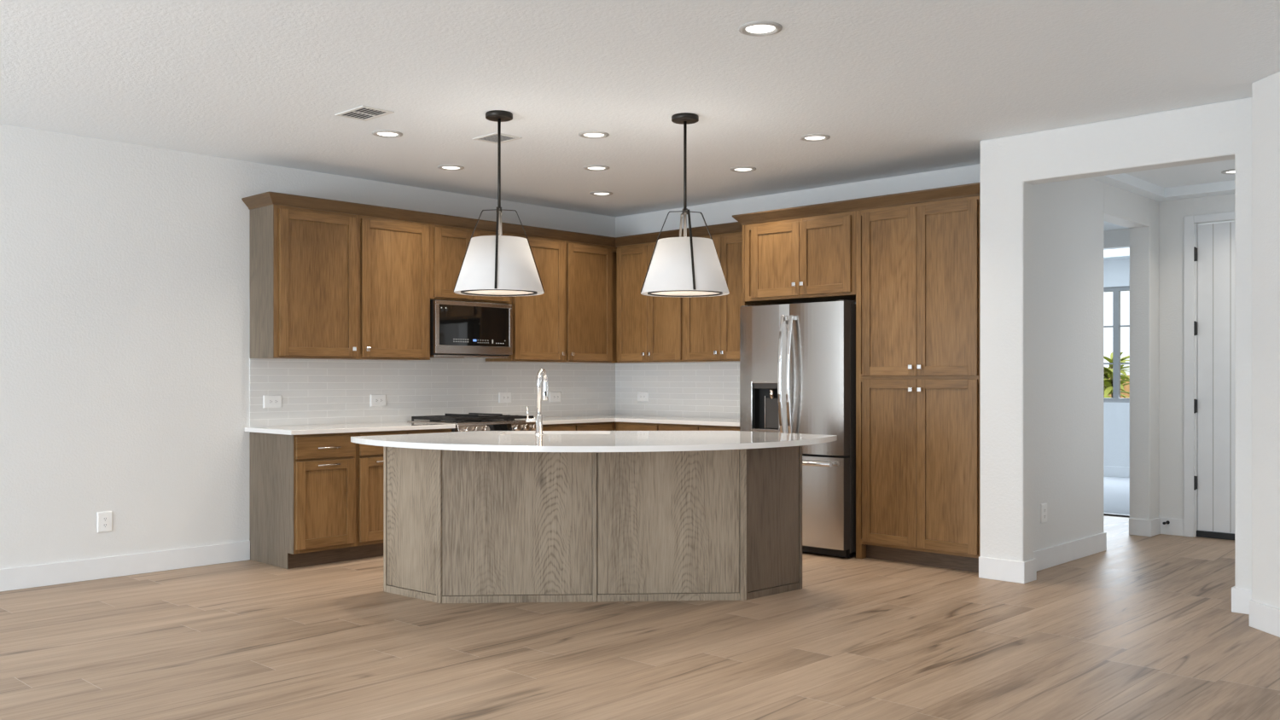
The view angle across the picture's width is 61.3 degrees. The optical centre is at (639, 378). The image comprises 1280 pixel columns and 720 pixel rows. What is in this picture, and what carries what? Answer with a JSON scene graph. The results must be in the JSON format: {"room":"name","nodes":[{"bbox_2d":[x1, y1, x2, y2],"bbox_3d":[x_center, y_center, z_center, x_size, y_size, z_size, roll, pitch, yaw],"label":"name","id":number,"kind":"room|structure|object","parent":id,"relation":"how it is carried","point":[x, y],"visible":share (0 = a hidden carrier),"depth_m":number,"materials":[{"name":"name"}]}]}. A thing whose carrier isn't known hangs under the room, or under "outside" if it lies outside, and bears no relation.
{"room":"kitchen","nodes":[
{"label":"kitchen","id":0,"kind":"room"},
{"bbox_2d":[0,123,615,569],"bbox_3d":[-4.244,-0.119,5.931,0.150,2.743,11.750,0,0,44],"label":"wall","id":1,"kind":"structure","parent":0,"point":[125,267],"depth_m":6.85,"materials":[{"name":"white paint"}]},
{"bbox_2d":[97,511,112,533],"bbox_3d":[-3.346,0.900,6.753,0.010,0.127,0.090,0,0,44],"label":"wall outlet","id":2,"kind":"object","parent":1,"relation":"attached to","point":[104,520],"visible":1,"depth_m":6.75,"materials":[{"name":"white plastic"}]},
{"bbox_2d":[102,516,108,521],"bbox_3d":[-3.344,0.880,6.751,0.004,0.033,0.033,0,0,44],"label":"receptacle","id":3,"kind":"object","parent":2,"relation":"attached to","point":[104,518],"depth_m":6.75,"materials":[{"name":"white plastic"}]},
{"bbox_2d":[102,523,108,528],"bbox_3d":[-3.344,0.920,6.751,0.004,0.033,0.033,0,0,44],"label":"receptacle","id":4,"kind":"object","parent":2,"relation":"attached to","point":[104,525],"depth_m":6.75,"materials":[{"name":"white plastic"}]},
{"bbox_2d":[0,541,250,592],"bbox_3d":[-5.434,1.186,4.570,0.014,0.132,7.939,0,0,44],"label":"baseboard","id":5,"kind":"structure","parent":1,"relation":"attached to","point":[20,578],"depth_m":6.81,"materials":[{"name":"white paint"}]},
{"bbox_2d":[249,204,430,360],"bbox_3d":[-2.118,-0.647,7.764,0.381,1.025,1.260,0,0,44],"label":"upper cabinet","id":6,"kind":"object","parent":1,"relation":"attached to","point":[323,284],"visible":1,"depth_m":7.55,"materials":[{"name":"brown wood"}]},
{"bbox_2d":[241,191,742,247],"bbox_3d":[-0.875,-1.196,7.909,3.477,0.073,1.662,0,0,-41],"label":"crown molding","id":7,"kind":"structure","parent":6,"relation":"attached to","point":[269,198],"depth_m":8.29,"materials":[{"name":"brown wood"}]},
{"bbox_2d":[249,290,615,427],"bbox_3d":[-1.458,-0.135,8.725,0.008,0.946,3.560,0,0,44],"label":"backsplash","id":8,"kind":"structure","parent":1,"relation":"attached to","point":[313,392],"depth_m":8.39,"materials":[{"name":"tile"}]},
{"bbox_2d":[263,395,281,408],"bbox_3d":[-2.568,0.165,7.553,0.010,0.090,0.137,0,0,44],"label":"wall outlet","id":9,"kind":"object","parent":8,"relation":"attached to","point":[270,401],"visible":1,"depth_m":7.55,"materials":[{"name":"white plastic"}]},
{"bbox_2d":[370,394,386,407],"bbox_3d":[-1.979,0.169,8.168,0.010,0.090,0.137,0,0,44],"label":"wall outlet","id":10,"kind":"object","parent":8,"relation":"attached to","point":[375,399],"visible":1,"depth_m":8.16,"materials":[{"name":"white plastic"}]},
{"bbox_2d":[498,392,511,403],"bbox_3d":[-1.129,0.164,9.055,0.010,0.090,0.137,0,0,44],"label":"wall outlet","id":11,"kind":"object","parent":8,"relation":"attached to","point":[503,397],"visible":1,"depth_m":9.05,"materials":[{"name":"white plastic"}]},
{"bbox_2d":[549,391,561,402],"bbox_3d":[-0.741,0.166,9.461,0.010,0.090,0.137,0,0,44],"label":"wall outlet","id":12,"kind":"object","parent":8,"relation":"attached to","point":[554,396],"visible":1,"depth_m":9.46,"materials":[{"name":"white plastic"}]},
{"bbox_2d":[430,223,510,304],"bbox_3d":[-1.412,-0.878,8.501,0.381,0.564,0.780,0,0,44],"label":"upper cabinet","id":13,"kind":"object","parent":1,"relation":"attached to","point":[448,244],"visible":0.49,"depth_m":8.23,"materials":[{"name":"brown wood"}]},
{"bbox_2d":[430,299,511,358],"bbox_3d":[-1.414,-0.370,8.479,0.392,0.435,0.739,0,0,44],"label":"microwave","id":14,"kind":"object","parent":13,"relation":"attached to","point":[458,329],"visible":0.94,"depth_m":8.31,"materials":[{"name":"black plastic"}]},
{"bbox_2d":[430,354,508,358],"bbox_3d":[-1.421,-0.164,8.486,0.352,0.023,0.719,0,0,44],"label":"vent","id":15,"kind":"object","parent":14,"relation":"attached to","point":[431,356],"depth_m":8.36,"materials":[{"name":"silver metal"}]},
{"bbox_2d":[485,233,640,363],"bbox_3d":[-0.617,-0.648,9.330,0.381,1.024,1.518,0,0,44],"label":"upper cabinet","id":16,"kind":"object","parent":1,"relation":"attached to","point":[574,320],"visible":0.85,"depth_m":9.12,"materials":[{"name":"brown wood"}]},
{"bbox_2d":[0,0,1279,217],"bbox_3d":[0.130,-1.551,3.160,10.400,0.120,14.000,0,0,44],"label":"ceiling","id":17,"kind":"structure","parent":0,"point":[897,88],"depth_m":5.35,"materials":[{"name":"white paint"}]},
{"bbox_2d":[335,105,394,121],"bbox_3d":[-1.551,-1.488,6.073,0.293,0.006,0.198,0,0,44],"label":"ceiling vent","id":18,"kind":"object","parent":17,"relation":"in","point":[363,113],"visible":1,"depth_m":6.07,"materials":[{"name":"white metal"}]},
{"bbox_2d":[372,129,402,138],"bbox_3d":[-1.539,-1.486,6.581,0.186,0.010,0.186,0,0,44],"label":"recessed light","id":19,"kind":"object","parent":17,"relation":"in","point":[382,133],"visible":1,"depth_m":6.57,"materials":[{"name":"white plastic"}]},
{"bbox_2d":[437,164,464,170],"bbox_3d":[-1.336,-1.486,7.633,0.186,0.010,0.186,0,0,44],"label":"recessed light","id":20,"kind":"object","parent":17,"relation":"in","point":[448,167],"visible":1,"depth_m":7.63,"materials":[{"name":"white plastic"}]},
{"bbox_2d":[472,132,522,144],"bbox_3d":[-0.887,-1.488,6.703,0.240,0.006,0.200,0,0,44],"label":"ceiling vent","id":21,"kind":"object","parent":17,"relation":"in","point":[492,138],"visible":0.8,"depth_m":6.70,"materials":[{"name":"white metal"}]},
{"bbox_2d":[453,110,545,296],"bbox_3d":[-0.793,-0.984,6.083,0.503,1.013,0.503,0,0,44],"label":"pendant lamp","id":22,"kind":"object","parent":17,"relation":"hanging from","point":[498,264],"visible":1,"depth_m":5.93,"materials":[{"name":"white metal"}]},
{"bbox_2d":[464,290,533,295],"bbox_3d":[-0.793,-0.487,6.083,0.412,0.005,0.412,0,0,44],"label":"diffuser","id":23,"kind":"object","parent":22,"relation":"attached to","point":[466,292],"depth_m":6.11,"materials":[{"name":"white plastic"}]},
{"bbox_2d":[578,130,609,139],"bbox_3d":[-0.282,-1.486,6.604,0.186,0.010,0.186,0,0,44],"label":"recessed light","id":24,"kind":"object","parent":17,"relation":"in","point":[592,134],"visible":1,"depth_m":6.59,"materials":[{"name":"white plastic"}]},
{"bbox_2d":[583,164,609,170],"bbox_3d":[-0.308,-1.486,7.648,0.186,0.010,0.186,0,0,44],"label":"recessed light","id":25,"kind":"object","parent":17,"relation":"in","point":[596,167],"visible":1,"depth_m":7.63,"materials":[{"name":"white plastic"}]},
{"bbox_2d":[589,191,612,196],"bbox_3d":[-0.310,-1.486,8.708,0.186,0.010,0.186,0,0,44],"label":"recessed light","id":26,"kind":"object","parent":17,"relation":"in","point":[596,193],"visible":1,"depth_m":8.69,"materials":[{"name":"white plastic"}]},
{"bbox_2d":[640,112,729,296],"bbox_3d":[0.257,-0.984,6.142,0.503,1.013,0.503,0,0,38],"label":"pendant lamp","id":27,"kind":"object","parent":17,"relation":"hanging from","point":[684,266],"visible":1,"depth_m":5.99,"materials":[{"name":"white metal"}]},
{"bbox_2d":[651,290,718,295],"bbox_3d":[0.257,-0.487,6.142,0.412,0.005,0.412,0,0,38],"label":"diffuser","id":28,"kind":"object","parent":27,"relation":"attached to","point":[657,293],"depth_m":6.16,"materials":[{"name":"white plastic"}]},
{"bbox_2d":[730,166,756,172],"bbox_3d":[0.735,-1.486,7.696,0.186,0.010,0.186,0,0,44],"label":"recessed light","id":29,"kind":"object","parent":17,"relation":"in","point":[739,169],"visible":1,"depth_m":7.69,"materials":[{"name":"white plastic"}]},
{"bbox_2d":[738,21,782,35],"bbox_3d":[0.513,-1.486,4.599,0.186,0.010,0.186,0,0,44],"label":"recessed light","id":30,"kind":"object","parent":17,"relation":"in","point":[754,28],"visible":1,"depth_m":4.59,"materials":[{"name":"white plastic"}]},
{"bbox_2d":[799,133,830,141],"bbox_3d":[1.083,-1.486,6.687,0.186,0.010,0.186,0,0,44],"label":"recessed light","id":31,"kind":"object","parent":17,"relation":"in","point":[811,137],"visible":1,"depth_m":6.68,"materials":[{"name":"white plastic"}]},
{"bbox_2d":[0,476,1279,719],"bbox_3d":[1.576,1.296,4.959,10.800,0.112,18.600,0,0,44],"label":"floor","id":32,"kind":"structure","parent":0,"point":[1140,627],"depth_m":5.01,"materials":[{"name":"brown wood"}]},
{"bbox_2d":[249,431,356,569],"bbox_3d":[-2.292,0.810,7.381,0.659,0.884,0.466,0,0,44],"label":"base cabinet","id":33,"kind":"object","parent":32,"relation":"on","point":[303,487],"visible":0.95,"depth_m":7.19,"materials":[{"name":"brown wood"}]},
{"bbox_2d":[349,428,451,560],"bbox_3d":[-1.856,0.810,7.836,0.659,0.884,0.794,0,0,44],"label":"base cabinet","id":34,"kind":"object","parent":32,"relation":"on","point":[369,458],"visible":0.3,"depth_m":7.44,"materials":[{"name":"brown wood"}]},
{"bbox_2d":[244,421,455,435],"bbox_3d":[-2.031,0.353,7.656,0.641,0.030,1.303,0,0,44],"label":"countertop","id":35,"kind":"structure","parent":34,"relation":"on","point":[381,427],"depth_m":7.46,"materials":[{"name":"white stone"}]},
{"bbox_2d":[407,413,535,432],"bbox_3d":[-1.279,0.750,8.375,0.711,0.945,0.762,0,0,44],"label":"range","id":36,"kind":"object","parent":32,"relation":"on","point":[470,421],"visible":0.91,"depth_m":8.20,"materials":[{"name":"silver metal"}]},
{"bbox_2d":[407,419,525,426],"bbox_3d":[-1.305,0.344,8.399,0.640,0.027,0.762,0,0,44],"label":"cooktop","id":37,"kind":"object","parent":36,"relation":"in","point":[458,422],"depth_m":8.14,"materials":[{"name":"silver metal"}]},
{"bbox_2d":[542,421,615,430],"bbox_3d":[-0.725,0.810,9.016,0.659,0.884,0.911,0,0,44],"label":"base cabinet","id":38,"kind":"object","parent":32,"relation":"on","point":[593,426],"visible":0.07,"depth_m":8.86,"materials":[{"name":"brown wood"}]},
{"bbox_2d":[514,414,739,426],"bbox_3d":[-0.038,0.353,8.770,1.978,0.030,1.512,0,0,44],"label":"countertop","id":39,"kind":"structure","parent":38,"relation":"on","point":[603,418],"depth_m":8.85,"materials":[{"name":"white stone"}]},
{"bbox_2d":[383,445,802,603],"bbox_3d":[-0.273,0.810,6.434,2.469,0.884,0.795,0,0,-3],"label":"kitchen island","id":40,"kind":"object","parent":32,"relation":"on","point":[460,526],"visible":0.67,"depth_m":6.06,"materials":[{"name":"grey wood"}]},
{"bbox_2d":[350,430,837,452],"bbox_3d":[-0.238,0.353,6.226,2.078,0.030,2.171,0,0,44],"label":"island countertop","id":41,"kind":"structure","parent":40,"relation":"on","point":[518,441],"depth_m":5.91,"materials":[{"name":"white stone"}]},
{"bbox_2d":[525,368,547,435],"bbox_3d":[-0.599,0.140,6.509,0.092,0.396,0.186,0,0,35],"label":"faucet","id":42,"kind":"object","parent":41,"relation":"on","point":[538,420],"visible":1,"depth_m":6.46,"materials":[{"name":"silver metal"}]},
{"bbox_2d":[615,421,659,430],"bbox_3d":[0.164,0.810,9.177,0.514,0.884,0.659,0,0,44],"label":"base cabinet","id":43,"kind":"object","parent":32,"relation":"on","point":[619,426],"visible":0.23,"depth_m":8.96,"materials":[{"name":"brown wood"}]},
{"bbox_2d":[659,423,739,430],"bbox_3d":[0.663,0.810,8.699,0.868,0.884,0.659,0,0,44],"label":"base cabinet","id":44,"kind":"object","parent":32,"relation":"on","point":[662,427],"visible":0.08,"depth_m":8.52,"materials":[{"name":"brown wood"}]},
{"bbox_2d":[739,299,855,558],"bbox_3d":[1.290,0.356,7.965,0.908,1.792,0.796,0,0,44],"label":"refrigerator","id":45,"kind":"object","parent":32,"relation":"on","point":[798,361],"visible":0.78,"depth_m":7.58,"materials":[{"name":"silver metal"}]},
{"bbox_2d":[855,195,980,572],"bbox_3d":[2.039,0.046,7.372,0.946,2.412,0.671,0,0,44],"label":"pantry cabinet","id":46,"kind":"object","parent":32,"relation":"on","point":[918,264],"visible":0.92,"depth_m":7.14,"materials":[{"name":"brown wood"}]},
{"bbox_2d":[615,163,980,418],"bbox_3d":[1.247,-0.119,8.703,3.945,2.743,0.150,0,0,44],"label":"wall","id":47,"kind":"structure","parent":0,"point":[718,212],"depth_m":8.62,"materials":[{"name":"white paint"}]},
{"bbox_2d":[616,242,708,363],"bbox_3d":[0.178,-0.648,9.355,0.785,1.024,0.381,0,0,44],"label":"upper cabinet","id":48,"kind":"object","parent":47,"relation":"attached to","point":[650,328],"visible":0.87,"depth_m":9.28,"materials":[{"name":"brown wood"}]},
{"bbox_2d":[615,361,739,418],"bbox_3d":[0.489,0.095,9.319,1.982,0.486,0.008,0,0,44],"label":"backsplash","id":49,"kind":"structure","parent":47,"relation":"attached to","point":[710,389],"depth_m":9.44,"materials":[{"name":"tile"}]},
{"bbox_2d":[637,391,648,401],"bbox_3d":[0.024,0.168,9.752,0.137,0.090,0.010,0,0,44],"label":"wall outlet","id":50,"kind":"object","parent":49,"relation":"attached to","point":[642,396],"visible":1,"depth_m":9.75,"materials":[{"name":"white plastic"}]},
{"bbox_2d":[683,232,742,361],"bbox_3d":[0.766,-0.648,8.792,0.843,1.024,0.381,0,0,44],"label":"upper cabinet","id":51,"kind":"object","parent":47,"relation":"attached to","point":[711,324],"visible":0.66,"depth_m":8.69,"materials":[{"name":"brown wood"}]},
{"bbox_2d":[742,210,855,306],"bbox_3d":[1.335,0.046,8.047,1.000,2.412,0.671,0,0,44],"label":"upper cabinet","id":52,"kind":"object","parent":47,"relation":"attached to","point":[808,259],"visible":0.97,"depth_m":7.81,"materials":[{"name":"brown wood"}]},
{"bbox_2d":[732,182,980,225],"bbox_3d":[1.503,-1.196,7.577,2.004,0.073,0.241,0,0,44],"label":"crown molding","id":53,"kind":"structure","parent":52,"relation":"attached to","point":[970,189],"depth_m":7.41,"materials":[{"name":"brown wood"}]},
{"bbox_2d":[1033,177,1158,551],"bbox_3d":[3.204,-0.119,7.783,0.155,2.743,2.650,0,0,44],"label":"wall pier","id":54,"kind":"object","parent":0,"point":[1069,216],"visible":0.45,"depth_m":7.55,"materials":[{"name":"white paint"}]},
{"bbox_2d":[978,532,1106,583],"bbox_3d":[2.802,1.186,7.265,0.296,0.132,1.653,0,0,44],"label":"baseboard","id":55,"kind":"object","parent":54,"relation":"attached to","point":[989,568],"visible":0.87,"depth_m":7.01,"materials":[{"name":"white paint"}]},
{"bbox_2d":[1040,502,1047,523],"bbox_3d":[2.653,0.887,7.088,0.010,0.127,0.090,0,0,44],"label":"wall outlet","id":56,"kind":"object","parent":54,"relation":"attached to","point":[1044,506],"visible":1,"depth_m":7.08,"materials":[{"name":"white plastic"}]},
{"bbox_2d":[980,97,1251,589],"bbox_3d":[2.791,-0.119,6.254,1.678,2.743,0.150,0,0,44],"label":"wall","id":57,"kind":"structure","parent":0,"point":[1010,166],"depth_m":6.59,"materials":[{"name":"white paint"}]},
{"bbox_2d":[1103,258,1129,467],"bbox_3d":[4.655,-0.119,12.258,5.350,2.743,4.000,0,0,44],"label":"wall","id":58,"kind":"structure","parent":0,"point":[1116,272],"depth_m":13.55,"materials":[{"name":"white paint"}]},
{"bbox_2d":[1103,285,1129,402],"bbox_3d":[5.973,-0.420,13.633,1.950,1.455,0.070,0,0,44],"label":"window","id":59,"kind":"structure","parent":58,"relation":"in","point":[1116,299],"depth_m":13.57,"materials":[{"name":"clear glass"}]},
{"bbox_2d":[1103,465,1129,477],"bbox_3d":[5.930,1.175,13.588,5.050,0.130,0.014,0,0,44],"label":"baseboard","id":60,"kind":"structure","parent":58,"relation":"attached to","point":[1110,471],"depth_m":13.54,"materials":[{"name":"white paint"}]},
{"bbox_2d":[1103,512,1129,517],"bbox_3d":[4.254,1.244,9.865,1.180,0.016,0.050,0,0,44],"label":"trim","id":61,"kind":"structure","parent":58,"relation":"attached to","point":[1104,514],"depth_m":9.78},
{"bbox_2d":[1103,228,1129,250],"bbox_3d":[3.050,-0.119,9.136,2.250,2.743,2.970,0,0,44],"label":"wall","id":62,"kind":"structure","parent":0,"point":[1115,239],"depth_m":9.81,"materials":[{"name":"white paint"}]},
{"bbox_2d":[1103,247,1129,260],"bbox_3d":[4.655,-1.541,12.258,5.350,0.100,4.000,0,0,44],"label":"ceiling","id":63,"kind":"structure","parent":0,"point":[1119,253],"depth_m":12.96,"materials":[{"name":"white paint"}]},
{"bbox_2d":[1103,221,1129,231],"bbox_3d":[3.006,-1.398,9.094,1.945,0.100,2.850,0,0,44],"label":"ceiling","id":64,"kind":"structure","parent":0,"point":[1107,226],"depth_m":9.66,"materials":[{"name":"white paint"}]},
{"bbox_2d":[1128,517,1184,536],"bbox_3d":[4.108,1.186,8.598,0.398,0.132,0.156,0,0,-7],"label":"baseboard","id":65,"kind":"structure","parent":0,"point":[1137,526],"depth_m":8.58,"materials":[{"name":"white paint"}]},
{"bbox_2d":[1089,173,1234,201],"bbox_3d":[3.758,-1.455,7.259,1.370,0.071,2.640,0,0,44],"label":"ceiling","id":66,"kind":"structure","parent":0,"point":[1123,181],"depth_m":8.25,"materials":[{"name":"white paint"}]},
{"bbox_2d":[1221,168,1234,174],"bbox_3d":[4.288,-1.486,7.775,0.186,0.010,0.186,0,0,44],"label":"recessed light","id":67,"kind":"object","parent":66,"relation":"attached to","point":[1232,171],"visible":0.47,"depth_m":7.79,"materials":[{"name":"white plastic"}]},
{"bbox_2d":[1158,193,1234,519],"bbox_3d":[4.725,-0.119,8.272,1.675,2.743,0.160,0,0,44],"label":"wall","id":68,"kind":"structure","parent":0,"point":[1172,213],"depth_m":8.62,"materials":[{"name":"white paint"}]},
{"bbox_2d":[1184,211,1234,537],"bbox_3d":[4.725,-0.013,8.209,1.068,2.530,0.112,0,0,44],"label":"trim","id":69,"kind":"structure","parent":68,"relation":"attached to","point":[1190,228],"depth_m":8.51,"materials":[{"name":"white paint"}]},
{"bbox_2d":[1193,221,1234,540],"bbox_3d":[4.716,0.019,8.212,0.930,2.458,0.099,0,0,44],"label":"door","id":70,"kind":"structure","parent":68,"relation":"in","point":[1214,253],"depth_m":8.43,"materials":[{"name":"white paint"}]},
{"bbox_2d":[1251,71,1279,609],"bbox_3d":[4.217,-0.119,3.413,4.447,2.743,1.980,0,0,44],"label":"wall","id":71,"kind":"structure","parent":0,"point":[1265,91],"depth_m":5.35,"materials":[{"name":"white paint"}]},
{"bbox_2d":[1231,586,1279,637],"bbox_3d":[3.170,1.186,4.426,0.244,0.132,2.938,0,0,1],"label":"baseboard","id":72,"kind":"structure","parent":71,"relation":"attached to","point":[1265,618],"depth_m":5.39,"materials":[{"name":"white paint"}]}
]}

